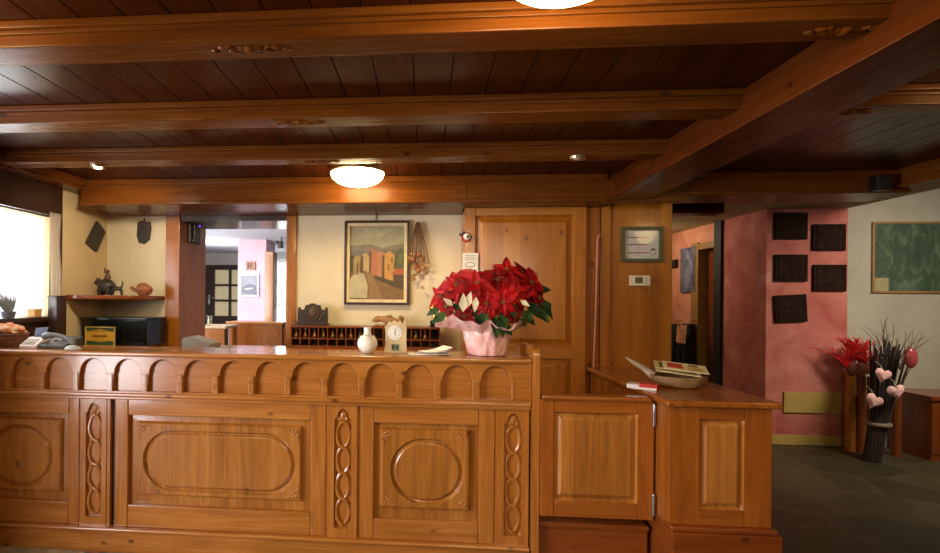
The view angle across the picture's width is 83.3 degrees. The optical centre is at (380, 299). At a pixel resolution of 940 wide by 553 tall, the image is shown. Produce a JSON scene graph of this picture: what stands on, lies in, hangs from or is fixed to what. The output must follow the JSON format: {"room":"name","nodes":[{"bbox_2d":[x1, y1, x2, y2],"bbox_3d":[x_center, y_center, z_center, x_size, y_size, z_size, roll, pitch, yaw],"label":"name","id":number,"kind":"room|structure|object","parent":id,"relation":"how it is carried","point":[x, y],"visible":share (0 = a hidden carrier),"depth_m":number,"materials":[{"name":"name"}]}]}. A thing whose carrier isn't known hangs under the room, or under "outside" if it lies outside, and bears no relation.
{"room":"hotel lobby","nodes":[
{"label":"hotel lobby","id":0,"kind":"room"},
{"bbox_2d":[0,230,17,315],"bbox_3d":[-1.790,0.285,7.342,6.200,2.300,5.070,0,0,5],"label":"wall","id":1,"kind":"structure","parent":0,"point":[8,239],"depth_m":6.78,"materials":[{"name":"paint"}]},
{"bbox_2d":[181,216,286,228],"bbox_3d":[-1.190,-0.673,4.517,0.896,0.055,0.500,0,0,5],"label":"trim","id":2,"kind":"structure","parent":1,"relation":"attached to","point":[206,222],"depth_m":4.32,"materials":[{"name":"brown wood"}]},
{"bbox_2d":[0,190,106,335],"bbox_3d":[-2.530,0.238,3.450,0.300,2.420,2.850,0,0,5],"label":"wall","id":3,"kind":"structure","parent":0,"point":[81,266],"depth_m":3.89,"materials":[{"name":"paint"}]},
{"bbox_2d":[0,171,62,336],"bbox_3d":[-2.537,-0.189,2.943,0.325,1.235,1.738,0,0,5],"label":"window","id":4,"kind":"structure","parent":3,"relation":"in","point":[18,192],"depth_m":3.49,"materials":[{"name":"brown wood"}]},
{"bbox_2d":[0,290,16,317],"bbox_3d":[-2.398,0.026,3.334,0.100,0.183,0.193,0,0,5],"label":"potted herb","id":5,"kind":"object","parent":4,"relation":"on","point":[7,305],"visible":1,"depth_m":3.32,"materials":[{"name":"grey plant"}]},
{"bbox_2d":[50,212,61,295],"bbox_3d":[-2.318,-0.305,3.701,0.020,0.620,0.119,0,0,5],"label":"curtain","id":6,"kind":"object","parent":4,"relation":"hanging from","point":[55,219],"visible":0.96,"depth_m":3.69,"materials":[{"name":"fabric"}]},
{"bbox_2d":[85,221,105,251],"bbox_3d":[-2.292,-0.509,4.186,0.035,0.248,0.237,0,0,5],"label":"wall plaque","id":7,"kind":"object","parent":3,"relation":"attached to","point":[95,237],"visible":1,"depth_m":4.17,"materials":[{"name":"ceramic"}]},
{"bbox_2d":[80,316,166,345],"bbox_3d":[-2.025,0.245,4.114,0.538,0.215,0.314,0,0,5],"label":"microwave","id":8,"kind":"object","parent":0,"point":[129,330],"visible":0.84,"depth_m":3.97,"materials":[{"name":"plastic"}]},
{"bbox_2d":[0,214,285,252],"bbox_3d":[-1.780,-0.915,7.342,6.000,0.100,5.070,0,0,5],"label":"ceiling","id":9,"kind":"structure","parent":0,"point":[217,240],"depth_m":7.04,"materials":[{"name":"paint"}]},
{"bbox_2d":[206,253,285,264],"bbox_3d":[-1.585,0.286,9.768,6.000,2.300,0.200,0,0,5],"label":"wall","id":10,"kind":"structure","parent":0,"point":[211,258],"depth_m":9.78,"materials":[{"name":"grey paint"}]},
{"bbox_2d":[205,265,237,344],"bbox_3d":[-3.034,0.388,9.734,0.908,2.073,0.112,0,0,5],"label":"door","id":11,"kind":"structure","parent":10,"relation":"in","point":[221,281],"depth_m":9.75,"materials":[{"name":"brown wood"}]},
{"bbox_2d":[237,239,274,319],"bbox_3d":[-1.845,0.284,7.708,0.413,2.300,0.450,0,0,5],"label":"wall","id":12,"kind":"structure","parent":0,"point":[249,308],"depth_m":7.48,"materials":[{"name":"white paint"}]},
{"bbox_2d":[240,274,258,296],"bbox_3d":[-1.890,-0.203,7.474,0.276,0.329,0.020,0,0,5],"label":"wall picture","id":13,"kind":"object","parent":12,"relation":"attached to","point":[249,283],"visible":1,"depth_m":7.48,"materials":[{"name":"white paper"}]},
{"bbox_2d":[264,252,276,320],"bbox_3d":[-1.585,0.379,7.460,0.124,2.116,0.200,0,0,5],"label":"post","id":14,"kind":"object","parent":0,"point":[270,299],"visible":0.45,"depth_m":7.36,"materials":[{"name":"brown wood"}]},
{"bbox_2d":[106,208,475,351],"bbox_3d":[-0.260,0.258,4.428,4.660,2.420,0.480,0,0,5],"label":"wall","id":15,"kind":"structure","parent":0,"point":[320,239],"depth_m":4.20,"materials":[{"name":"beige paint"}]},
{"bbox_2d":[66,295,164,299],"bbox_3d":[-2.066,-0.017,4.084,0.509,0.032,0.505,0,0,5],"label":"corner shelf","id":16,"kind":"object","parent":15,"relation":"attached to","point":[106,297],"visible":0.98,"depth_m":3.91,"materials":[{"name":"red wood"}]},
{"bbox_2d":[94,268,115,294],"bbox_3d":[-2.179,-0.142,4.098,0.169,0.216,0.104,0,0,5],"label":"pig figurine","id":17,"kind":"object","parent":16,"relation":"on","point":[103,286],"visible":0.92,"depth_m":4.07,"materials":[{"name":"ceramic"}]},
{"bbox_2d":[137,218,151,243],"bbox_3d":[-1.968,-0.569,4.314,0.120,0.214,0.034,0,0,5],"label":"wall plaque","id":18,"kind":"object","parent":15,"relation":"attached to","point":[144,228],"visible":1,"depth_m":4.31,"materials":[{"name":"ceramic"}]},
{"bbox_2d":[165,216,205,346],"bbox_3d":[-1.706,0.373,4.550,0.120,2.125,0.520,0,0,5],"label":"trim","id":19,"kind":"structure","parent":15,"relation":"attached to","point":[185,261],"depth_m":4.36,"materials":[{"name":"brown wood"}]},
{"bbox_2d":[187,223,199,244],"bbox_3d":[-1.606,-0.585,4.511,0.067,0.200,0.194,0,0,5],"label":"intercom","id":20,"kind":"object","parent":15,"relation":"attached to","point":[193,230],"visible":0.7,"depth_m":4.44,"materials":[{"name":"brown plastic"}]},
{"bbox_2d":[285,215,296,348],"bbox_3d":[-0.711,0.381,4.466,0.084,2.125,0.520,0,0,5],"label":"trim","id":21,"kind":"structure","parent":15,"relation":"attached to","point":[291,228],"depth_m":4.21,"materials":[{"name":"brown wood"}]},
{"bbox_2d":[79,173,609,216],"bbox_3d":[-0.308,-0.795,3.925,3.770,0.235,0.570,0,0,5],"label":"beam","id":22,"kind":"structure","parent":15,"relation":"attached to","point":[430,194],"depth_m":3.69,"materials":[{"name":"brown wood"}]},
{"bbox_2d":[344,215,409,304],"bbox_3d":[-0.033,-0.321,4.144,0.518,0.724,0.043,0,0,5],"label":"painting","id":23,"kind":"object","parent":15,"relation":"attached to","point":[376,252],"visible":1,"depth_m":4.15,"materials":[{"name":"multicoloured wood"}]},
{"bbox_2d":[407,222,429,289],"bbox_3d":[0.292,-0.344,4.081,0.182,0.534,0.063,0,0,2],"label":"bunch","id":24,"kind":"object","parent":15,"relation":"hanging from","point":[417,229],"visible":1,"depth_m":4.08,"materials":[{"name":"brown plant"}]},
{"bbox_2d":[460,207,586,412],"bbox_3d":[1.044,0.397,3.911,0.862,2.125,0.330,0,0,5],"label":"door","id":25,"kind":"structure","parent":15,"relation":"in","point":[549,241],"depth_m":3.74,"materials":[{"name":"brown wood"}]},
{"bbox_2d":[462,253,477,271],"bbox_3d":[0.648,-0.252,3.777,0.113,0.174,0.004,0,0,5],"label":"notice","id":26,"kind":"object","parent":25,"relation":"attached to","point":[469,260],"visible":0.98,"depth_m":3.78,"materials":[{"name":"white paper"}]},
{"bbox_2d":[585,208,599,393],"bbox_3d":[1.526,0.401,3.885,0.104,2.125,0.300,0,0,5],"label":"trim","id":27,"kind":"structure","parent":15,"relation":"attached to","point":[593,214],"depth_m":3.74,"materials":[{"name":"brown wood"}]},
{"bbox_2d":[672,203,724,215],"bbox_3d":[2.409,-0.832,4.187,0.602,0.295,0.150,0,0,5],"label":"trim","id":28,"kind":"structure","parent":15,"relation":"attached to","point":[678,209],"depth_m":4.11,"materials":[{"name":"brown wood"}]},
{"bbox_2d":[0,0,939,178],"bbox_3d":[0.321,-0.887,1.509,5.690,0.060,4.260,0,0,5],"label":"ceiling","id":29,"kind":"structure","parent":0,"point":[844,143],"depth_m":2.12,"materials":[{"name":"brown wood"}]},
{"bbox_2d":[0,149,86,194],"bbox_3d":[-2.401,-0.843,1.985,0.185,0.075,4.750,0,0,5],"label":"beam","id":30,"kind":"structure","parent":29,"relation":"attached to","point":[53,177],"depth_m":3.50,"materials":[{"name":"brown wood"}]},
{"bbox_2d":[0,138,668,168],"bbox_3d":[-0.377,-0.819,2.962,3.815,0.088,0.152,0,0,5],"label":"beam","id":31,"kind":"structure","parent":29,"relation":"attached to","point":[600,149],"depth_m":2.91,"materials":[{"name":"brown wood"}]},
{"bbox_2d":[330,164,383,186],"bbox_3d":[-0.153,-0.794,3.355,0.351,0.133,0.351,0,0,5],"label":"ceiling lamp","id":32,"kind":"object","parent":29,"relation":"attached to","point":[356,175],"visible":1,"depth_m":3.25,"materials":[{"name":"white glass"}]},
{"bbox_2d":[0,88,744,132],"bbox_3d":[-0.482,-0.820,2.317,3.915,0.088,0.152,0,0,5],"label":"beam","id":33,"kind":"structure","parent":29,"relation":"attached to","point":[679,104],"depth_m":2.24,"materials":[{"name":"brown wood"}]},
{"bbox_2d":[0,0,894,65],"bbox_3d":[-0.525,-0.820,1.640,3.943,0.088,0.152,0,0,5],"label":"beam","id":34,"kind":"structure","parent":29,"relation":"attached to","point":[497,25],"depth_m":1.55,"materials":[{"name":"brown wood"}]},
{"bbox_2d":[518,0,590,7],"bbox_3d":[0.435,-0.784,1.203,0.351,0.143,0.351,0,0,5],"label":"ceiling lamp","id":35,"kind":"object","parent":29,"relation":"attached to","point":[536,3],"visible":1,"depth_m":1.28,"materials":[{"name":"white glass"}]},
{"bbox_2d":[607,0,939,199],"bbox_3d":[1.480,-0.757,1.391,0.278,0.180,4.220,0,0,5],"label":"beam","id":36,"kind":"structure","parent":29,"relation":"attached to","point":[824,80],"depth_m":1.80,"materials":[{"name":"brown wood"}]},
{"bbox_2d":[832,83,939,116],"bbox_3d":[2.445,-0.795,2.069,1.550,0.088,0.152,0,0,5],"label":"beam","id":37,"kind":"structure","parent":29,"relation":"attached to","point":[906,99],"depth_m":2.05,"materials":[{"name":"brown wood"}]},
{"bbox_2d":[593,203,671,367],"bbox_3d":[1.864,0.316,4.107,0.492,2.300,0.740,0,0,5],"label":"wall panel","id":38,"kind":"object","parent":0,"point":[640,316],"depth_m":3.74,"materials":[{"name":"brown wood"}]},
{"bbox_2d":[599,204,610,366],"bbox_3d":[1.610,0.214,3.752,0.068,2.100,0.030,0,0,5],"label":"trim","id":39,"kind":"structure","parent":38,"relation":"attached to","point":[605,210],"depth_m":3.74,"materials":[{"name":"brown wood"}]},
{"bbox_2d":[620,227,662,261],"bbox_3d":[1.868,-0.394,3.724,0.289,0.255,0.022,0,0,5],"label":"frame","id":40,"kind":"object","parent":38,"relation":"attached to","point":[638,244],"visible":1,"depth_m":3.73,"materials":[{"name":"paint"}]},
{"bbox_2d":[627,237,648,252],"bbox_3d":[1.845,-0.391,3.732,0.150,0.119,0.001,0,0,5],"label":"print","id":41,"kind":"object","parent":40,"relation":"attached to","point":[634,244],"depth_m":3.73},
{"bbox_2d":[606,169,910,203],"bbox_3d":[2.484,-0.816,3.569,1.865,0.325,0.330,0,0,5],"label":"beam","id":42,"kind":"structure","parent":38,"relation":"attached to","point":[778,186],"depth_m":3.42,"materials":[{"name":"brown wood"}]},
{"bbox_2d":[870,175,892,190],"bbox_3d":[3.188,-0.742,3.313,0.096,0.096,0.058,0,0,5],"label":"loudspeaker","id":43,"kind":"object","parent":42,"relation":"attached to","point":[877,182],"visible":1,"depth_m":3.29,"materials":[{"name":"black plastic"}]},
{"bbox_2d":[671,223,713,325],"bbox_3d":[4.243,0.277,7.469,0.200,2.420,2.400,0,0,5],"label":"wall","id":44,"kind":"structure","parent":0,"point":[681,301],"depth_m":7.10,"materials":[{"name":"paint"}]},
{"bbox_2d":[675,320,695,364],"bbox_3d":[3.966,0.588,6.729,0.218,0.657,0.266,0,0,5],"label":"coat","id":45,"kind":"object","parent":44,"relation":"hanging from","point":[685,353],"visible":0.73,"depth_m":6.62,"materials":[{"name":"black fabric"}]},
{"bbox_2d":[680,246,695,291],"bbox_3d":[4.087,-0.395,6.918,0.026,0.594,0.392,0,0,5],"label":"picture","id":46,"kind":"object","parent":44,"relation":"attached to","point":[687,255],"visible":1,"depth_m":6.91},
{"bbox_2d":[690,241,713,382],"bbox_3d":[4.164,0.376,6.552,0.240,2.220,0.560,0,0,5],"label":"door","id":47,"kind":"structure","parent":44,"relation":"in","point":[702,298],"depth_m":6.65,"materials":[{"name":"paint"}]},
{"bbox_2d":[713,220,723,385],"bbox_3d":[4.070,0.275,6.204,0.130,2.420,0.150,0,0,5],"label":"trim","id":48,"kind":"structure","parent":44,"relation":"attached to","point":[718,226],"depth_m":6.18,"materials":[{"name":"brown wood"}]},
{"bbox_2d":[722,208,847,435],"bbox_3d":[4.385,0.278,5.710,0.780,2.420,0.780,0,0,5],"label":"wall","id":49,"kind":"structure","parent":0,"point":[762,357],"depth_m":5.34,"materials":[{"name":"pink paint"}]},
{"bbox_2d":[773,294,807,322],"bbox_3d":[4.187,0.091,5.315,0.326,0.297,0.039,0,0,5],"label":"picture","id":50,"kind":"object","parent":49,"relation":"attached to","point":[787,308],"visible":1,"depth_m":5.30,"materials":[{"name":"wood"}]},
{"bbox_2d":[774,254,807,281],"bbox_3d":[4.192,-0.324,5.316,0.315,0.275,0.038,0,0,5],"label":"picture","id":51,"kind":"object","parent":49,"relation":"attached to","point":[787,267],"visible":1,"depth_m":5.31,"materials":[{"name":"wood"}]},
{"bbox_2d":[774,212,807,239],"bbox_3d":[4.192,-0.754,5.316,0.315,0.275,0.038,0,0,5],"label":"picture","id":52,"kind":"object","parent":49,"relation":"attached to","point":[787,225],"visible":1,"depth_m":5.30,"materials":[{"name":"wood"}]},
{"bbox_2d":[772,434,843,445],"bbox_3d":[4.368,1.438,5.705,0.792,0.100,0.792,0,0,5],"label":"baseboard","id":53,"kind":"structure","parent":49,"relation":"attached to","point":[776,438],"depth_m":5.31,"materials":[{"name":"paint"}]},
{"bbox_2d":[783,392,841,413],"bbox_3d":[4.402,1.052,5.303,0.553,0.211,0.025,0,0,5],"label":"wall panel","id":54,"kind":"object","parent":49,"relation":"attached to","point":[793,402],"visible":1,"depth_m":5.30,"materials":[{"name":"paint"}]},
{"bbox_2d":[811,224,845,250],"bbox_3d":[4.554,-0.632,5.285,0.315,0.270,0.039,0,0,5],"label":"picture","id":55,"kind":"object","parent":49,"relation":"attached to","point":[825,237],"visible":1,"depth_m":5.28,"materials":[{"name":"wood"}]},
{"bbox_2d":[812,265,846,290],"bbox_3d":[4.559,-0.220,5.284,0.315,0.270,0.039,0,0,5],"label":"picture","id":56,"kind":"object","parent":49,"relation":"attached to","point":[824,277],"visible":1,"depth_m":5.27,"materials":[{"name":"wood"}]},
{"bbox_2d":[672,180,939,233],"bbox_3d":[3.438,-0.981,6.248,2.780,0.080,5.170,0,0,5],"label":"ceiling","id":57,"kind":"structure","parent":0,"point":[731,210],"depth_m":5.26,"materials":[{"name":"wood"}]},
{"bbox_2d":[771,444,939,552],"bbox_3d":[0.823,1.507,3.944,13.000,0.100,12.000,0,0,5],"label":"floor","id":58,"kind":"structure","parent":0,"point":[825,499],"depth_m":3.80,"materials":[{"name":"stone"}]},
{"bbox_2d":[0,546,121,552],"bbox_3d":[-1.608,1.430,2.193,1.650,0.011,1.502,0,0,5],"label":"rug","id":59,"kind":"object","parent":58,"relation":"on","point":[3,549],"visible":1,"depth_m":2.94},
{"bbox_2d":[205,324,238,344],"bbox_3d":[-1.928,0.862,5.983,0.444,1.142,0.400,0,0,5],"label":"side table","id":60,"kind":"object","parent":58,"relation":"on","point":[212,331],"visible":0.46,"depth_m":5.81,"materials":[{"name":"brown wood"}]},
{"bbox_2d":[226,320,285,345],"bbox_3d":[-1.522,0.854,6.536,0.726,1.167,0.430,0,0,5],"label":"bar","id":61,"kind":"object","parent":58,"relation":"on","point":[249,332],"visible":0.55,"depth_m":6.35,"materials":[{"name":"brown wood"}]},
{"bbox_2d":[0,342,539,552],"bbox_3d":[-0.767,0.841,3.198,3.256,1.205,0.715,0,0,5],"label":"reception desk","id":62,"kind":"object","parent":58,"relation":"on","point":[124,449],"depth_m":2.89,"materials":[{"name":"brown wood"}]},
{"bbox_2d":[0,332,29,346],"bbox_3d":[-2.284,0.244,3.184,0.223,0.080,0.223,0,0,5],"label":"basket","id":63,"kind":"object","parent":62,"relation":"on","point":[6,339],"visible":0.86,"depth_m":3.12,"materials":[{"name":"wicker"}]},
{"bbox_2d":[0,322,27,332],"bbox_3d":[-2.279,0.169,3.187,0.190,0.062,0.167,0,0,5],"label":"bread","id":64,"kind":"object","parent":63,"relation":"on","point":[10,327],"visible":1,"depth_m":3.15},
{"bbox_2d":[19,327,49,347],"bbox_3d":[-2.080,0.226,3.129,0.108,0.120,0.124,0,0,5],"label":"calculator","id":65,"kind":"object","parent":62,"relation":"on","point":[31,342],"visible":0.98,"depth_m":3.12,"materials":[{"name":"white plastic"}]},
{"bbox_2d":[47,296,67,338],"bbox_3d":[-2.276,0.201,3.656,0.077,0.458,0.107,0,0,5],"label":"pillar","id":66,"kind":"structure","parent":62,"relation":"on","point":[57,305],"depth_m":3.61,"materials":[{"name":"brown wood"}]},
{"bbox_2d":[37,332,83,348],"bbox_3d":[-1.916,0.241,3.159,0.221,0.093,0.194,0,0,5],"label":"desk phone","id":67,"kind":"object","parent":62,"relation":"on","point":[59,340],"visible":0.98,"depth_m":3.09,"materials":[{"name":"grey plastic"}]},
{"bbox_2d":[182,335,220,347],"bbox_3d":[-1.192,0.341,3.450,0.190,0.195,0.205,0,0,5],"label":"machine","id":68,"kind":"object","parent":62,"relation":"on","point":[192,341],"visible":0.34,"depth_m":3.37,"materials":[{"name":"beige plastic"}]},
{"bbox_2d":[357,327,377,352],"bbox_3d":[-0.077,0.230,2.967,0.116,0.145,0.116,0,0,5],"label":"vase","id":69,"kind":"object","parent":62,"relation":"on","point":[367,343],"visible":1,"depth_m":2.93,"materials":[{"name":"ceramic"}]},
{"bbox_2d":[384,320,406,352],"bbox_3d":[0.085,0.211,3.003,0.129,0.187,0.062,0,0,5],"label":"clock","id":70,"kind":"object","parent":62,"relation":"on","point":[395,333],"visible":1,"depth_m":2.98,"materials":[{"name":"beige wood"}]},
{"bbox_2d":[426,256,552,355],"bbox_3d":[0.609,0.032,2.914,0.708,0.550,0.395,0,0,5],"label":"poinsettia","id":71,"kind":"object","parent":62,"relation":"on","point":[493,292],"visible":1,"depth_m":2.81,"materials":[{"name":"red plant"}]},
{"bbox_2d":[429,278,454,316],"bbox_3d":[0.375,-0.003,2.947,0.199,0.233,0.182,0,0,5],"label":"flower","id":72,"kind":"object","parent":71,"relation":"on","point":[444,290],"depth_m":2.89,"materials":[{"name":"plant"}]},
{"bbox_2d":[441,296,454,316],"bbox_3d":[0.385,0.037,2.879,0.110,0.128,0.096,0,0,5],"label":"flower","id":73,"kind":"object","parent":71,"relation":"on","point":[446,310],"depth_m":2.87,"materials":[{"name":"plant"}]},
{"bbox_2d":[435,270,464,304],"bbox_3d":[0.428,-0.046,2.869,0.256,0.244,0.137,0,0,5],"label":"flower","id":74,"kind":"object","parent":71,"relation":"on","point":[447,289],"depth_m":2.86,"materials":[{"name":"plant"}]},
{"bbox_2d":[453,305,476,322],"bbox_3d":[0.460,0.070,2.830,0.146,0.152,0.094,0,0,5],"label":"flower","id":75,"kind":"object","parent":71,"relation":"on","point":[468,314],"depth_m":2.81,"materials":[{"name":"plant"}]},
{"bbox_2d":[455,269,497,309],"bbox_3d":[0.524,-0.045,2.856,0.275,0.256,0.248,0,0,5],"label":"flower","id":76,"kind":"object","parent":71,"relation":"on","point":[474,290],"depth_m":2.77,"materials":[{"name":"plant"}]},
{"bbox_2d":[476,289,499,319],"bbox_3d":[0.565,0.027,2.775,0.227,0.193,0.081,0,0,5],"label":"flower","id":77,"kind":"object","parent":71,"relation":"on","point":[487,300],"depth_m":2.75,"materials":[{"name":"plant"}]},
{"bbox_2d":[479,267,515,288],"bbox_3d":[0.634,-0.079,2.847,0.256,0.206,0.164,0,0,5],"label":"flower","id":78,"kind":"object","parent":71,"relation":"on","point":[499,277],"depth_m":2.80,"materials":[{"name":"plant"}]},
{"bbox_2d":[481,279,519,318],"bbox_3d":[0.629,-0.001,2.780,0.231,0.224,0.099,0,0,5],"label":"flower","id":79,"kind":"object","parent":71,"relation":"on","point":[498,296],"depth_m":2.76,"materials":[{"name":"plant"}]},
{"bbox_2d":[490,256,526,289],"bbox_3d":[0.681,-0.107,2.883,0.237,0.269,0.228,0,0,5],"label":"flower","id":80,"kind":"object","parent":71,"relation":"on","point":[504,275],"depth_m":2.82,"materials":[{"name":"plant"}]},
{"bbox_2d":[499,281,530,308],"bbox_3d":[0.712,-0.029,2.817,0.200,0.168,0.114,0,0,5],"label":"flower","id":81,"kind":"object","parent":71,"relation":"on","point":[521,289],"depth_m":2.78,"materials":[{"name":"plant"}]},
{"bbox_2d":[505,303,524,323],"bbox_3d":[0.715,0.075,2.837,0.140,0.145,0.093,0,0,5],"label":"flower","id":82,"kind":"object","parent":71,"relation":"on","point":[514,317],"depth_m":2.80,"materials":[{"name":"plant"}]},
{"bbox_2d":[517,266,544,301],"bbox_3d":[0.801,-0.068,2.886,0.228,0.241,0.162,0,0,5],"label":"flower","id":83,"kind":"object","parent":71,"relation":"on","point":[527,277],"depth_m":2.86,"materials":[{"name":"plant"}]},
{"bbox_2d":[527,291,544,318],"bbox_3d":[0.827,0.009,2.945,0.217,0.212,0.158,0,0,5],"label":"flower","id":84,"kind":"object","parent":71,"relation":"on","point":[537,296],"depth_m":2.90,"materials":[{"name":"plant"}]},
{"bbox_2d":[539,393,655,519],"bbox_3d":[1.112,0.810,2.692,0.570,0.630,0.082,0,0,5],"label":"gate","id":85,"kind":"object","parent":62,"relation":"attached to","point":[594,462],"visible":0.99,"depth_m":2.68,"materials":[{"name":"brown wood"}]},
{"bbox_2d":[286,347,457,351],"bbox_3d":[-0.071,0.909,3.939,1.270,1.080,0.411,0,0,5],"label":"base cabinet","id":86,"kind":"object","parent":58,"relation":"on","point":[453,348],"visible":0.03,"depth_m":3.89,"materials":[{"name":"brown wood"}]},
{"bbox_2d":[290,325,439,348],"bbox_3d":[-0.119,0.286,4.049,1.145,0.164,0.190,0,0,5],"label":"key rack","id":87,"kind":"object","parent":86,"relation":"on","point":[433,333],"visible":0.62,"depth_m":4.05,"materials":[{"name":"red wood"}]},
{"bbox_2d":[295,303,329,325],"bbox_3d":[-0.537,0.115,4.090,0.258,0.171,0.100,0,0,5],"label":"carved crest","id":88,"kind":"object","parent":87,"relation":"on","point":[312,314],"visible":1,"depth_m":4.07,"materials":[{"name":"brown wood"}]},
{"bbox_2d":[539,515,648,552],"bbox_3d":[1.146,1.315,3.206,0.554,0.291,1.015,0,0,5],"label":"platform","id":89,"kind":"object","parent":58,"relation":"on","point":[557,534],"visible":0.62,"depth_m":2.72,"materials":[{"name":"red wood"}]},
{"bbox_2d":[586,367,782,552],"bbox_3d":[1.672,0.973,3.081,0.523,0.982,1.276,0,0,5],"label":"counter","id":90,"kind":"object","parent":58,"relation":"on","point":[712,477],"depth_m":2.49,"materials":[{"name":"brown wood"}]},
{"bbox_2d":[592,234,600,366],"bbox_3d":[1.534,0.009,3.701,0.040,0.943,0.042,0,0,5],"label":"stick","id":91,"kind":"object","parent":90,"relation":"on","point":[599,235],"visible":1,"depth_m":3.71,"materials":[{"name":"red wood"}]},
{"bbox_2d":[626,357,708,388],"bbox_3d":[1.587,0.408,2.889,0.400,0.145,0.210,0,0,21],"label":"serving dish","id":92,"kind":"object","parent":90,"relation":"on","point":[670,380],"visible":0.93,"depth_m":2.83,"materials":[{"name":"ceramic"}]},
{"bbox_2d":[654,365,700,376],"bbox_3d":[1.631,0.388,2.869,0.217,0.051,0.133,0,0,22],"label":"leaflet","id":93,"kind":"object","parent":92,"relation":"on","point":[656,369],"visible":0.48,"depth_m":2.82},
{"bbox_2d":[653,360,699,373],"bbox_3d":[1.644,0.375,2.898,0.217,0.051,0.133,0,0,22],"label":"leaflet","id":94,"kind":"object","parent":93,"relation":"on","point":[658,364],"visible":0.41,"depth_m":2.89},
{"bbox_2d":[662,361,708,374],"bbox_3d":[1.671,0.372,2.861,0.217,0.051,0.133,0,0,22],"label":"leaflet","id":95,"kind":"object","parent":94,"relation":"on","point":[666,364],"visible":1,"depth_m":2.85,"materials":[{"name":"paper"}]},
{"bbox_2d":[650,373,708,388],"bbox_3d":[1.640,0.451,2.869,0.284,0.062,0.210,0,0,21],"label":"bowl","id":96,"kind":"object","parent":92,"relation":"on","point":[670,380],"depth_m":2.81,"materials":[{"name":"wood"}]},
{"bbox_2d":[586,367,782,409],"bbox_3d":[1.676,0.498,3.084,0.523,0.032,1.272,0,0,5],"label":"countertop","id":97,"kind":"structure","parent":90,"relation":"on","point":[711,395],"depth_m":2.64,"materials":[{"name":"brown wood"}]},
{"bbox_2d":[844,373,855,451],"bbox_3d":[4.627,1.110,5.128,0.086,0.757,0.086,0,0,5],"label":"log","id":98,"kind":"object","parent":58,"relation":"on","point":[850,381],"visible":0.91,"depth_m":5.10,"materials":[{"name":"brown wood"}]},
{"bbox_2d":[856,375,865,452],"bbox_3d":[4.699,1.113,5.092,0.076,0.754,0.076,0,0,5],"label":"log","id":99,"kind":"object","parent":58,"relation":"on","point":[860,380],"visible":0.95,"depth_m":5.07,"materials":[{"name":"red wood"}]},
{"bbox_2d":[810,336,879,375],"bbox_3d":[4.609,0.564,5.086,0.618,0.412,0.290,0,0,5],"label":"flowers","id":100,"kind":"object","parent":99,"relation":"on","point":[854,351],"visible":0.91,"depth_m":5.07,"materials":[{"name":"plant"}]},
{"bbox_2d":[857,316,932,462],"bbox_3d":[4.787,0.824,4.844,0.664,1.333,0.320,0,0,-7],"label":"bundle","id":101,"kind":"object","parent":58,"relation":"on","point":[878,423],"visible":0.93,"depth_m":4.75,"materials":[{"name":"brown plant"}]},
{"bbox_2d":[866,386,883,408],"bbox_3d":[4.389,0.876,4.633,0.104,0.193,0.116,0,0,-38],"label":"heart ornament","id":102,"kind":"object","parent":101,"relation":"hanging from","point":[873,401],"visible":1,"depth_m":4.61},
{"bbox_2d":[875,361,891,382],"bbox_3d":[4.459,0.648,4.628,0.104,0.187,0.111,0,0,-36],"label":"heart ornament","id":103,"kind":"object","parent":101,"relation":"hanging from","point":[882,375],"visible":1,"depth_m":4.61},
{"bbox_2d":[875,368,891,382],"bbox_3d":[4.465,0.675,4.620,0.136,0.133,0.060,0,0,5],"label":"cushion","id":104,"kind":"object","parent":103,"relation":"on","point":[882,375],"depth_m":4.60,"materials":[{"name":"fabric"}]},
{"bbox_2d":[887,378,904,399],"bbox_3d":[4.568,0.793,4.616,0.115,0.201,0.109,0,0,-42],"label":"heart ornament","id":105,"kind":"object","parent":101,"relation":"hanging from","point":[896,391],"visible":0.98,"depth_m":4.60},
{"bbox_2d":[895,348,917,437],"bbox_3d":[4.666,0.831,4.607,0.144,0.811,0.068,0,0,18],"label":"balloon","id":106,"kind":"object","parent":101,"relation":"attached to","point":[910,356],"visible":0.97,"depth_m":4.59,"materials":[{"name":"red plastic"}]},
{"bbox_2d":[891,395,901,456],"bbox_3d":[4.922,1.185,4.963,0.074,0.612,0.073,0,0,5],"label":"log","id":107,"kind":"object","parent":58,"relation":"on","point":[896,443],"visible":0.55,"depth_m":4.93,"materials":[{"name":"red wood"}]},
{"bbox_2d":[887,388,939,460],"bbox_3d":[5.984,1.202,4.957,1.790,0.600,0.490,0,0,5],"label":"cabinet","id":108,"kind":"object","parent":58,"relation":"on","point":[920,407],"depth_m":4.93,"materials":[{"name":"red wood"}]},
{"bbox_3d":[-2.065,0.892,4.088,0.490,1.080,0.451,0,0,5],"label":"cabinet","id":109,"kind":"object","parent":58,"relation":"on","visible":0},
{"bbox_2d":[85,327,115,345],"bbox_3d":[-2.114,0.278,3.913,0.236,0.147,0.013,0,0,5],"label":"box","id":110,"kind":"object","parent":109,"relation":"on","point":[101,336],"visible":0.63,"depth_m":3.91,"materials":[{"name":"cardboard"}]},
{"bbox_2d":[847,188,939,446],"bbox_3d":[5.907,0.126,5.301,2.320,2.750,0.180,0,0,5],"label":"wall","id":111,"kind":"structure","parent":0,"point":[908,312],"depth_m":5.27,"materials":[{"name":"white paint"}]},
{"bbox_2d":[871,221,939,292],"bbox_3d":[5.324,-0.425,5.248,0.683,0.722,0.020,0,0,5],"label":"framed map","id":112,"kind":"object","parent":111,"relation":"attached to","point":[905,256],"visible":1,"depth_m":5.25,"materials":[{"name":"paper"}]},
{"bbox_3d":[5.122,-1.266,3.466,3.600,0.080,3.770,0,0,5],"label":"ceiling","id":113,"kind":"structure","parent":0,"visible":0},
{"bbox_2d":[895,157,939,188],"bbox_3d":[3.155,-0.988,1.242,0.060,0.550,4.205,0,0,5],"label":"beam","id":114,"kind":"structure","parent":113,"relation":"attached to","point":[928,171],"depth_m":3.19,"materials":[{"name":"brown wood"}]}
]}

